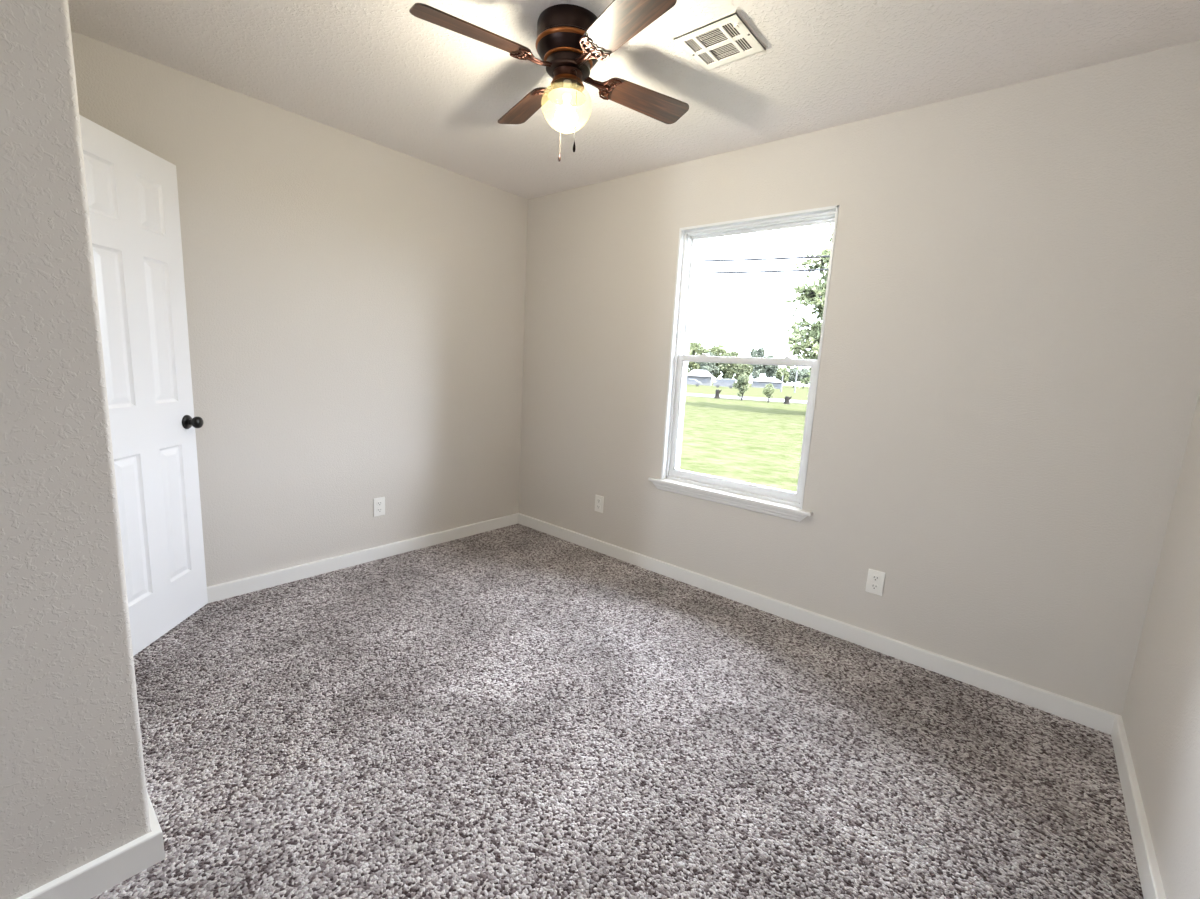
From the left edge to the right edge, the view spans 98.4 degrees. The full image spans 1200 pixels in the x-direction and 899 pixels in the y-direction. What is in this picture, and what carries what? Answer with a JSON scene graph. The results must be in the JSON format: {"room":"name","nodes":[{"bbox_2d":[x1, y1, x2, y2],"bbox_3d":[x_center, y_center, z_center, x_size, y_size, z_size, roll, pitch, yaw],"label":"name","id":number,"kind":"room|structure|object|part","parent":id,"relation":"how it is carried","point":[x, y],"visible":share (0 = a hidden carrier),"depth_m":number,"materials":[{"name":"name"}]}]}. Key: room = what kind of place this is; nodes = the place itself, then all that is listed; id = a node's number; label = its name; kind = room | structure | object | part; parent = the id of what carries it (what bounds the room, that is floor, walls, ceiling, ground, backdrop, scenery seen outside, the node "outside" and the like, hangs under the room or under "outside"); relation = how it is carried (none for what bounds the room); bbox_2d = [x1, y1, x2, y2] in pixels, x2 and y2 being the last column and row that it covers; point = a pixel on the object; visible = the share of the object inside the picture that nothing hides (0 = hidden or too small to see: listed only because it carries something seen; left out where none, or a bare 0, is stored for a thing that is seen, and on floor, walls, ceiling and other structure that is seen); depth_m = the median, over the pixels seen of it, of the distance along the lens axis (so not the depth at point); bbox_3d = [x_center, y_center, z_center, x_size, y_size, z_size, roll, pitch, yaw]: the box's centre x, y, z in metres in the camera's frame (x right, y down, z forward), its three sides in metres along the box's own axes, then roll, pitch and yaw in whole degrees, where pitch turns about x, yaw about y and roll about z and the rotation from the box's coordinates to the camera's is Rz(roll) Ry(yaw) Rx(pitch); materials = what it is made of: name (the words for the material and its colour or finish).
{"room":"empty bedroom","nodes":[
{"label":"empty bedroom","id":0,"kind":"room"},
{"bbox_2d":[0,0,150,898],"bbox_3d":[-1.775,-0.088,0.347,0.115,2.440,2.094,11,12,39],"label":"wall","id":1,"kind":"structure","parent":0,"point":[73,791],"depth_m":1.07,"materials":[{"name":"grey paint"}]},
{"bbox_2d":[17,792,164,898],"bbox_3d":[-1.918,1.059,0.615,0.374,0.083,2.113,11,12,39],"label":"baseboard","id":2,"kind":"structure","parent":1,"relation":"attached to","point":[103,873],"depth_m":1.22,"materials":[{"name":"white wood"}]},
{"bbox_2d":[71,31,527,586],"bbox_3d":[-2.181,-0.415,2.209,0.150,2.440,4.750,11,12,39],"label":"wall","id":3,"kind":"structure","parent":0,"point":[355,306],"depth_m":2.86,"materials":[{"name":"grey paint"}]},
{"bbox_2d":[207,513,517,602],"bbox_3d":[-1.456,0.660,3.197,0.018,0.083,2.469,11,12,39],"label":"baseboard","id":4,"kind":"structure","parent":3,"relation":"attached to","point":[233,588],"depth_m":3.10,"materials":[{"name":"white wood"}]},
{"bbox_2d":[373,497,384,516],"bbox_3d":[-1.376,0.357,3.230,0.010,0.116,0.073,11,12,39],"label":"wall outlet","id":5,"kind":"object","parent":3,"relation":"attached to","point":[378,503],"visible":1,"depth_m":3.23,"materials":[{"name":"white plastic"}]},
{"bbox_2d":[91,524,1143,898],"bbox_3d":[-0.828,1.101,1.338,3.753,0.120,4.910,11,12,39],"label":"floor","id":6,"kind":"structure","parent":0,"point":[516,711],"depth_m":1.74,"materials":[{"name":"carpet"}]},
{"bbox_2d":[68,0,1199,198],"bbox_3d":[-0.688,-1.436,0.921,3.753,0.150,4.910,11,12,39],"label":"ceiling","id":7,"kind":"structure","parent":0,"point":[378,72],"depth_m":2.01,"materials":[{"name":"white paint"}]},
{"bbox_2d":[409,0,688,161],"bbox_3d":[-0.117,-1.256,1.834,0.810,0.439,0.810,5,10,12],"label":"ceiling fan","id":8,"kind":"object","parent":7,"relation":"hanging from","point":[571,39],"visible":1,"depth_m":1.73,"materials":[{"name":"brown wood"}]},
{"bbox_3d":[-0.400,-1.319,1.637,0.374,0.006,0.128,-3,25,-33],"label":"fan blade","id":9,"kind":"part","parent":8,"relation":"part of","materials":[{"name":"brown wood"}]},
{"bbox_3d":[-0.296,-1.391,2.104,0.128,0.006,0.374,-19,19,-29],"label":"fan blade","id":10,"kind":"part","parent":8,"relation":"part of","materials":[{"name":"brown wood"}]},
{"bbox_3d":[-0.121,-1.185,1.846,0.076,0.074,0.076,11,12,39],"label":"light bulb","id":11,"kind":"part","parent":8,"relation":"part of","materials":[{"name":"white glass"}]},
{"bbox_2d":[563,80,571,105],"bbox_3d":[-0.116,-1.260,1.833,0.028,0.078,0.028,11,12,39],"label":"bulb","id":12,"kind":"object","parent":8,"relation":"attached to","point":[567,95],"depth_m":1.82,"materials":[{"name":"white glass"}]},
{"bbox_3d":[-0.090,-1.179,1.778,0.004,0.245,0.048,-1,10,-24],"label":"pull chain","id":13,"kind":"part","parent":8,"relation":"part of","materials":[{"name":"grey metal"}]},
{"bbox_3d":[0.072,-1.277,1.539,0.128,0.006,0.374,14,2,-34],"label":"fan blade","id":14,"kind":"part","parent":8,"relation":"part of","materials":[{"name":"brown wood"}]},
{"bbox_3d":[0.175,-1.348,2.006,0.374,0.006,0.128,-3,-3,-33],"label":"fan blade","id":15,"kind":"part","parent":8,"relation":"part of","materials":[{"name":"brown wood"}]},
{"bbox_2d":[673,10,765,70],"bbox_3d":[0.426,-1.438,1.842,0.238,0.023,0.238,11,12,39],"label":"ceiling vent","id":16,"kind":"object","parent":7,"relation":"in","point":[729,34],"visible":1,"depth_m":1.83,"materials":[{"name":"white metal"}]},
{"bbox_2d":[519,40,1199,715],"bbox_3d":[0.777,-0.372,2.931,3.753,2.440,0.160,11,12,39],"label":"wall","id":17,"kind":"structure","parent":0,"point":[1008,386],"depth_m":2.21,"materials":[{"name":"grey paint"}]},
{"bbox_2d":[595,495,603,512],"bbox_3d":[-0.007,0.375,3.575,0.073,0.116,0.010,11,12,39],"label":"wall outlet","id":18,"kind":"object","parent":17,"relation":"attached to","point":[599,500],"visible":1,"depth_m":3.57,"materials":[{"name":"white plastic"}]},
{"bbox_2d":[648,205,838,521],"bbox_3d":[0.781,-0.458,2.887,1.000,1.548,0.186,11,12,39],"label":"window","id":19,"kind":"structure","parent":17,"relation":"in","point":[781,503],"depth_m":2.96,"materials":[{"name":"white plastic"}]},
{"bbox_3d":[0.710,0.253,2.965,1.000,0.020,0.086,11,12,39],"label":"sill","id":20,"kind":"part","parent":19,"relation":"part of","materials":[{"name":"white"}]},
{"bbox_3d":[0.776,-0.145,2.940,0.817,0.746,0.028,11,12,39],"label":"sash","id":21,"kind":"part","parent":19,"relation":"part of","materials":[{"name":"white plastic"}]},
{"bbox_3d":[0.836,-0.839,2.852,0.825,0.724,0.024,11,12,39],"label":"sash","id":22,"kind":"part","parent":19,"relation":"part of","materials":[{"name":"glass"}]},
{"bbox_2d":[518,513,1121,734],"bbox_3d":[0.655,0.800,3.054,3.453,0.083,0.018,11,12,39],"label":"baseboard","id":23,"kind":"structure","parent":17,"relation":"attached to","point":[1090,716],"depth_m":2.51,"materials":[{"name":"white wood"}]},
{"bbox_2d":[865,569,884,595],"bbox_3d":[1.317,0.635,2.477,0.073,0.116,0.010,11,12,39],"label":"wall outlet","id":24,"kind":"object","parent":17,"relation":"attached to","point":[875,579],"visible":1,"depth_m":2.47,"materials":[{"name":"white plastic"}]},
{"bbox_2d":[870,583,878,589],"bbox_3d":[1.313,0.656,2.478,0.034,0.027,0.004,11,12,39],"label":"socket","id":25,"kind":"object","parent":24,"relation":"attached to","point":[873,586],"depth_m":2.48,"materials":[{"name":"grey plastic"}]},
{"bbox_2d":[872,575,879,581],"bbox_3d":[1.316,0.614,2.471,0.034,0.027,0.004,11,12,39],"label":"socket","id":26,"kind":"object","parent":24,"relation":"attached to","point":[875,578],"depth_m":2.47,"materials":[{"name":"grey plastic"}]},
{"bbox_2d":[1122,392,1199,898],"bbox_3d":[0.561,0.109,-0.068,0.150,2.440,4.750,11,12,39],"label":"wall","id":27,"kind":"structure","parent":0,"point":[1161,712],"depth_m":1.51,"materials":[{"name":"grey paint"}]},
{"bbox_2d":[1111,716,1165,898],"bbox_3d":[0.482,1.254,0.233,0.018,0.083,4.564,11,12,39],"label":"baseboard","id":28,"kind":"structure","parent":27,"relation":"attached to","point":[1152,887],"depth_m":1.52,"materials":[{"name":"white wood"}]},
{"bbox_3d":[-1.712,-0.286,1.576,1.401,2.440,0.115,11,12,39],"label":"wall","id":29,"kind":"structure","parent":0,"visible":0},
{"bbox_2d":[79,115,207,655],"bbox_3d":[-1.880,-0.184,2.113,0.161,2.024,0.619,2,9,-6],"label":"door","id":30,"kind":"structure","parent":29,"relation":"in","point":[132,191],"depth_m":2.14,"materials":[{"name":"white wood"}]},
{"bbox_3d":[-1.852,-0.124,2.376,0.043,0.055,0.055,2,9,-6],"label":"knob","id":31,"kind":"part","parent":30,"relation":"part of","materials":[{"name":"black metal"}]},
{"label":"outside","id":32,"kind":"structure","parent":0,"visible":0},
{"bbox_2d":[685,393,806,403],"bbox_3d":[14.238,-5.101,51.525,120.306,0.278,69.320,11,12,39],"label":"lane","id":33,"kind":"structure","parent":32,"point":[687,394],"depth_m":50.29,"materials":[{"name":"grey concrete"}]},
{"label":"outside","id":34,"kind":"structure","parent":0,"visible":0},
{"bbox_2d":[680,381,808,491],"bbox_3d":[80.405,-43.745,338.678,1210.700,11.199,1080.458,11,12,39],"label":"lawn","id":35,"kind":"structure","parent":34,"point":[748,441],"depth_m":16.01,"materials":[{"name":"green plant"}]},
{"bbox_2d":[687,339,694,373],"bbox_3d":[19.569,-22.463,129.651,8.566,12.253,8.677,11,12,39],"label":"tree","id":36,"kind":"object","parent":35,"relation":"on","point":[690,350],"visible":0.02,"depth_m":127.94,"materials":[{"name":"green plant"}]},
{"bbox_2d":[686,379,700,385],"bbox_3d":[19.504,-14.325,110.642,4.300,1.490,1.800,5,9,11],"label":"car","id":37,"kind":"object","parent":35,"relation":"on","point":[689,381],"visible":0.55,"depth_m":109.72,"materials":[{"name":"grey paint"}]},
{"bbox_2d":[688,341,708,371],"bbox_3d":[31.079,-28.532,169.322,8.853,13.959,11.187,11,12,39],"label":"tree","id":38,"kind":"object","parent":35,"relation":"on","point":[696,347],"visible":0.41,"depth_m":166.51,"materials":[{"name":"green plant"}]},
{"bbox_2d":[687,369,713,385],"bbox_3d":[26.350,-19.130,137.269,7.500,4.000,7.000,5,10,14],"label":"house","id":39,"kind":"structure","parent":35,"relation":"on","point":[703,376],"depth_m":134.50,"materials":[{"name":"grey"}]},
{"bbox_2d":[697,352,718,374],"bbox_3d":[33.277,-25.247,160.471,6.690,10.292,7.378,11,12,39],"label":"tree","id":40,"kind":"object","parent":35,"relation":"on","point":[710,367],"visible":0.4,"depth_m":158.87,"materials":[{"name":"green plant"}]},
{"bbox_2d":[714,389,720,398],"bbox_3d":[10.521,-4.973,46.407,0.571,0.864,0.600,1,10,-14],"label":"stump","id":41,"kind":"object","parent":35,"relation":"on","point":[717,391],"visible":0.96,"depth_m":46.24,"materials":[{"name":"black wood"}]},
{"bbox_2d":[707,343,728,381],"bbox_3d":[40.520,-29.527,178.500,11.753,14.363,9.961,11,12,39],"label":"tree","id":42,"kind":"object","parent":35,"relation":"on","point":[716,350],"visible":0.36,"depth_m":176.97,"materials":[{"name":"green plant"}]},
{"bbox_2d":[713,378,735,387],"bbox_3d":[26.334,-14.024,109.704,4.650,1.960,1.800,5,9,11],"label":"car","id":43,"kind":"object","parent":35,"relation":"on","point":[719,382],"visible":0.96,"depth_m":108.84,"materials":[{"name":"grey paint"}]},
{"bbox_2d":[718,350,741,378],"bbox_3d":[41.737,-26.329,166.976,8.075,11.524,7.849,11,12,39],"label":"tree","id":44,"kind":"object","parent":35,"relation":"on","point":[728,370],"visible":0.78,"depth_m":165.36,"materials":[{"name":"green plant"}]},
{"bbox_2d":[732,373,749,400],"bbox_3d":[12.281,-5.457,45.028,1.720,2.535,1.472,11,12,39],"label":"tree","id":45,"kind":"object","parent":35,"relation":"on","point":[744,381],"visible":1,"depth_m":44.71,"materials":[{"name":"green plant"}]},
{"bbox_2d":[733,364,752,385],"bbox_3d":[49.787,-26.669,180.718,7.240,9.084,7.747,11,12,39],"label":"tree","id":46,"kind":"object","parent":35,"relation":"on","point":[746,368],"visible":0.41,"depth_m":178.58,"materials":[{"name":"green plant"}]},
{"bbox_2d":[749,347,771,378],"bbox_3d":[58.299,-30.403,190.455,9.604,14.623,8.040,11,12,39],"label":"tree","id":47,"kind":"object","parent":35,"relation":"on","point":[758,370],"visible":0.64,"depth_m":188.52,"materials":[{"name":"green plant"}]},
{"bbox_2d":[751,378,783,388],"bbox_3d":[50.863,-20.250,157.881,9.600,3.000,8.000,5,10,14],"label":"house","id":48,"kind":"structure","parent":35,"relation":"on","point":[758,382],"depth_m":155.11,"materials":[{"name":"grey"}]},
{"bbox_2d":[762,383,774,402],"bbox_3d":[14.371,-4.772,44.002,1.017,1.723,1.183,11,12,39],"label":"bush","id":49,"kind":"object","parent":35,"relation":"on","point":[768,392],"visible":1,"depth_m":43.88,"materials":[{"name":"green plant"}]},
{"bbox_2d":[764,354,778,377],"bbox_3d":[66.047,-30.599,200.545,7.540,12.959,7.848,11,12,39],"label":"tree","id":50,"kind":"object","parent":35,"relation":"on","point":[771,372],"visible":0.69,"depth_m":199.17,"materials":[{"name":"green plant"}]},
{"bbox_2d":[775,367,789,383],"bbox_3d":[74.631,-29.770,212.805,6.758,8.688,6.827,11,12,39],"label":"tree","id":51,"kind":"object","parent":35,"relation":"on","point":[778,374],"visible":0.66,"depth_m":210.98,"materials":[{"name":"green plant"}]},
{"bbox_2d":[783,396,791,403],"bbox_3d":[15.579,-4.110,43.162,0.571,0.696,0.600,1,10,-14],"label":"stump","id":52,"kind":"object","parent":35,"relation":"on","point":[787,398],"visible":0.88,"depth_m":43.01,"materials":[{"name":"black wood"}]},
{"bbox_2d":[788,367,803,387],"bbox_3d":[84.931,-31.642,227.624,8.971,9.235,8.066,11,12,39],"label":"tree","id":53,"kind":"object","parent":35,"relation":"on","point":[792,373],"visible":0.73,"depth_m":225.47,"materials":[{"name":"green plant"}]},
{"bbox_2d":[794,370,797,392],"bbox_3d":[37.341,-12.912,98.772,0.320,4.460,0.320,11,12,39],"label":"pole","id":54,"kind":"object","parent":35,"relation":"on","point":[796,370],"visible":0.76,"depth_m":98.67,"materials":[{"name":"grey"}]},
{"bbox_2d":[800,367,810,387],"bbox_3d":[91.859,-32.195,232.458,8.094,9.724,8.867,11,12,39],"label":"tree","id":55,"kind":"object","parent":35,"relation":"on","point":[805,370],"visible":0.39,"depth_m":230.31,"materials":[{"name":"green plant"}]},
{"bbox_2d":[779,223,833,387],"bbox_3d":[15.194,-8.408,27.280,10.261,13.856,8.950,6,10,19],"label":"tree","id":56,"kind":"object","parent":35,"relation":"on","point":[814,294],"visible":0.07,"depth_m":27.84,"materials":[{"name":"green plant"}]},
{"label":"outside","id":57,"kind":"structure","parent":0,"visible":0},
{"bbox_2d":[696,255,829,261],"bbox_3d":[7.000,-9.060,24.000,19.170,1.761,0.100,3,9,-1],"label":"overhead wire","id":58,"kind":"object","parent":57,"point":[822,256],"visible":0.34,"depth_m":24.00,"materials":[{"name":"black"}]},
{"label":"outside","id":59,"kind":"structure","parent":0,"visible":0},
{"bbox_2d":[695,268,827,273],"bbox_3d":[7.000,-8.480,24.000,19.178,1.606,0.100,3,9,-1],"label":"overhead wire","id":60,"kind":"object","parent":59,"point":[824,269],"visible":0.31,"depth_m":24.00,"materials":[{"name":"black"}]}
]}

